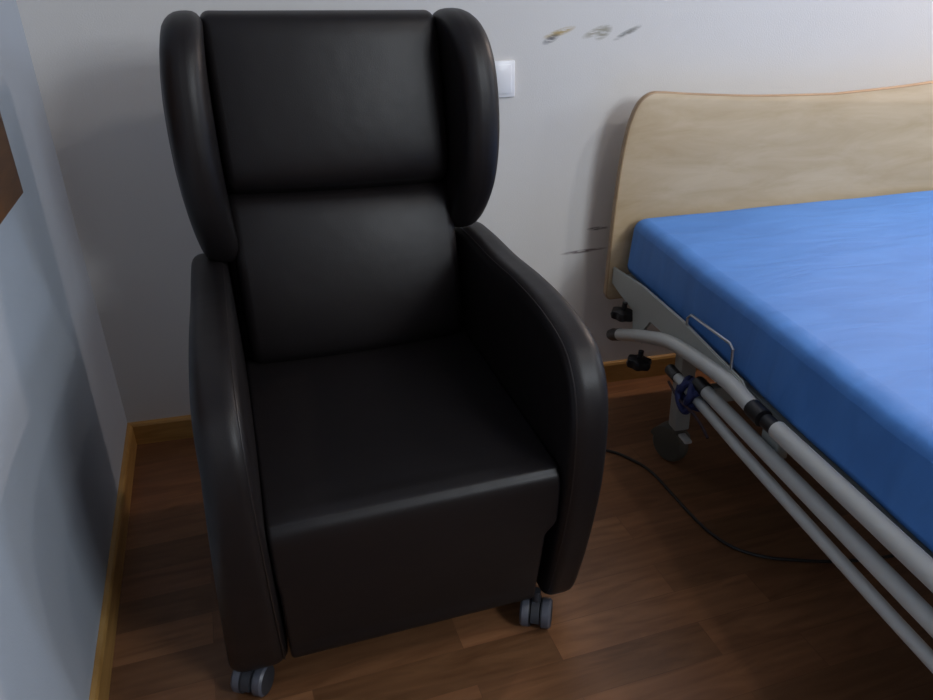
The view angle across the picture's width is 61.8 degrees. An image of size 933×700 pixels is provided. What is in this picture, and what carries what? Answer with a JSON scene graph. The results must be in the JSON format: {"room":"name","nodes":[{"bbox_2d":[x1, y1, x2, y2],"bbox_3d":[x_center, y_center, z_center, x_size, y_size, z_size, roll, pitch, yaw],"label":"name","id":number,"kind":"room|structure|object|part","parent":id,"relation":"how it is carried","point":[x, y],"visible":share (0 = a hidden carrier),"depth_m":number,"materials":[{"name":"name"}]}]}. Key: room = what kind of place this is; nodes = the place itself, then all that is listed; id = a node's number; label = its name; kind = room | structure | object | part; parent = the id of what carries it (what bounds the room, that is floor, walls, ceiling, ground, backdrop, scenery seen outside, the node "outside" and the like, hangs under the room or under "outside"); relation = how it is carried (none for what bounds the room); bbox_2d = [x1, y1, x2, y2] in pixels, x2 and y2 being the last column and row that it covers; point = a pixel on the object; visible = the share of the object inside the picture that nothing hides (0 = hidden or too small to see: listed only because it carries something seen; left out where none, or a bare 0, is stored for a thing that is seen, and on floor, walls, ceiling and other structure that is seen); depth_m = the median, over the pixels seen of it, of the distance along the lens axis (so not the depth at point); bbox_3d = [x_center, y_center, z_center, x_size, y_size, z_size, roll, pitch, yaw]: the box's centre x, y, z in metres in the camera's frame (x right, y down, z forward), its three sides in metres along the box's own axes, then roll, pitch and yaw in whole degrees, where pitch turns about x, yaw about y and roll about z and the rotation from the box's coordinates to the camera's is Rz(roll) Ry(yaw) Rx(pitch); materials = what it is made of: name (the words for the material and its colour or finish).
{"room":"care facility","nodes":[
{"label":"care facility","id":0,"kind":"room"},
{"bbox_2d":[0,0,126,699],"bbox_3d":[-0.521,0.181,-0.236,0.800,2.620,4.846,-7,27,-10],"label":"wall","id":1,"kind":"structure","parent":0,"point":[63,422],"depth_m":1.60,"materials":[{"name":"white paint"}]},
{"bbox_2d":[0,113,22,223],"bbox_3d":[-0.769,-0.390,1.025,0.022,0.620,0.950,-9,28,-15],"label":"wall panel","id":2,"kind":"object","parent":1,"relation":"attached to","point":[11,190],"visible":1,"depth_m":1.48,"materials":[{"name":"brown wood"}]},
{"bbox_2d":[89,425,136,699],"bbox_3d":[-0.313,1.296,0.364,0.014,0.076,4.853,-9,28,-15],"label":"baseboard","id":3,"kind":"structure","parent":1,"relation":"attached to","point":[103,661],"depth_m":1.84,"materials":[{"name":"brown wood"}]},
{"bbox_2d":[16,0,932,422],"bbox_3d":[0.836,-1.138,2.279,4.600,2.620,0.140,-7,27,-10],"label":"wall","id":4,"kind":"structure","parent":0,"point":[582,67],"depth_m":2.27,"materials":[{"name":"white paint"}]},
{"bbox_2d":[127,353,698,444],"bbox_3d":[0.943,0.022,2.798,4.085,0.076,0.014,-7,27,-10],"label":"baseboard","id":5,"kind":"structure","parent":4,"relation":"attached to","point":[178,427],"depth_m":2.47,"materials":[{"name":"brown wood"}]},
{"bbox_2d":[495,60,514,97],"bbox_3d":[0.095,-0.764,2.202,0.087,0.100,0.012,-7,27,-10],"label":"light switch","id":6,"kind":"object","parent":4,"relation":"attached to","point":[505,69],"visible":0.58,"depth_m":2.20,"materials":[{"name":"white plastic"}]},
{"bbox_2d":[109,370,932,699],"bbox_3d":[1.394,1.175,0.720,4.600,0.120,5.246,-7,27,-10],"label":"floor","id":7,"kind":"structure","parent":0,"point":[657,607],"depth_m":1.78,"materials":[{"name":"laminate"}]},
{"bbox_2d":[159,8,607,696],"bbox_3d":[-0.227,-0.043,1.684,0.759,1.264,0.911,-9,28,-14],"label":"armchair","id":8,"kind":"object","parent":7,"relation":"on","point":[399,423],"visible":1,"depth_m":1.63,"materials":[{"name":"black leather"}]},
{"bbox_3d":[-0.507,0.220,1.667,0.121,0.692,0.822,-9,28,-14],"label":"armrest","id":9,"kind":"part","parent":8,"relation":"part of","materials":[{"name":"black leather"}]},
{"bbox_3d":[-0.294,0.002,2.046,0.552,0.620,0.080,-9,28,-14],"label":"panel","id":10,"kind":"part","parent":8,"relation":"part of","materials":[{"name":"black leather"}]},
{"bbox_2d":[240,670,253,692],"bbox_3d":[-0.441,0.648,1.593,0.020,0.068,0.073,5,28,12],"label":"hood","id":11,"kind":"object","parent":8,"relation":"attached to","point":[246,676],"depth_m":1.57,"materials":[{"name":"grey plastic"}]},
{"bbox_2d":[200,10,446,193],"bbox_3d":[-0.302,-0.546,1.742,0.508,0.407,0.170,-9,28,-14],"label":"cushion","id":12,"kind":"object","parent":8,"relation":"on","point":[302,101],"depth_m":1.68,"materials":[{"name":"black leather"}]},
{"bbox_2d":[228,180,461,363],"bbox_3d":[-0.281,-0.177,1.890,0.524,0.456,0.202,-9,28,-14],"label":"lumbar cushion","id":13,"kind":"object","parent":8,"relation":"on","point":[356,270],"depth_m":1.81,"materials":[{"name":"black leather"}]},
{"bbox_3d":[-0.175,0.292,1.774,0.548,0.411,0.673,-9,28,-14],"label":"seat","id":14,"kind":"part","parent":8,"relation":"part of","materials":[{"name":"black leather"}]},
{"bbox_3d":[0.114,0.119,1.830,0.087,0.692,0.822,-9,28,-14],"label":"armrest","id":15,"kind":"part","parent":8,"relation":"part of","materials":[{"name":"black leather"}]},
{"bbox_2d":[530,587,541,623],"bbox_3d":[0.155,0.559,1.732,0.020,0.068,0.073,4,27,10],"label":"hood","id":16,"kind":"object","parent":8,"relation":"attached to","point":[535,599],"depth_m":1.71,"materials":[{"name":"grey plastic"}]},
{"bbox_2d":[606,449,894,562],"bbox_3d":[0.679,0.417,2.111,1.461,0.008,0.366,7,28,17],"label":"power cable","id":17,"kind":"object","parent":7,"relation":"on","point":[698,522],"visible":0.68,"depth_m":1.97,"materials":[{"name":"black plastic"}]},
{"bbox_2d":[603,81,932,672],"bbox_3d":[1.318,0.133,1.550,1.409,0.990,2.242,-7,27,-10],"label":"hospital bed","id":18,"kind":"object","parent":7,"relation":"on","point":[682,153],"visible":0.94,"depth_m":2.28,"materials":[{"name":"brown wood"}]},
{"bbox_3d":[0.468,-0.116,2.330,0.079,0.058,0.071,-7,27,-10],"label":"star knob","id":19,"kind":"part","parent":18,"relation":"part of","materials":[{"name":"black plastic"}]},
{"bbox_3d":[0.501,0.028,2.264,0.079,0.058,0.071,-7,27,-10],"label":"star knob","id":20,"kind":"part","parent":18,"relation":"part of","materials":[{"name":"black plastic"}]},
{"bbox_3d":[0.601,0.085,2.160,0.044,0.300,0.044,-7,27,-10],"label":"leg","id":21,"kind":"part","parent":18,"relation":"part of","materials":[{"name":"grey paint"}]},
{"bbox_3d":[0.539,0.038,2.025,0.045,0.206,0.762,-7,27,-10],"label":"rail","id":22,"kind":"part","parent":18,"relation":"part of","materials":[{"name":"grey metal"}]},
{"bbox_2d":[667,375,710,438],"bbox_3d":[0.559,0.124,1.907,0.069,0.085,0.216,-7,27,-10],"label":"strap","id":23,"kind":"object","parent":18,"relation":"attached to","point":[686,406],"visible":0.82,"depth_m":1.91,"materials":[{"name":"blue fabric"}]},
{"bbox_3d":[1.097,-0.519,2.439,1.376,0.622,0.024,-7,27,-10],"label":"headboard","id":24,"kind":"part","parent":18,"relation":"part of","materials":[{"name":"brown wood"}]},
{"bbox_3d":[0.657,0.189,1.659,0.029,0.065,0.060,-7,27,-10],"label":"rail mount","id":25,"kind":"part","parent":18,"relation":"part of","materials":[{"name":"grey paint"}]},
{"bbox_2d":[627,190,932,552],"bbox_3d":[1.317,0.071,1.545,1.292,0.179,2.128,-7,27,-10],"label":"mattress","id":26,"kind":"object","parent":18,"relation":"on","point":[825,308],"visible":0.98,"depth_m":1.75,"materials":[{"name":"blue fabric"}]},
{"bbox_3d":[1.331,0.180,1.607,1.270,0.052,2.135,-7,27,-10],"label":"frame","id":27,"kind":"part","parent":18,"relation":"part of","materials":[{"name":"grey paint"}]}
]}

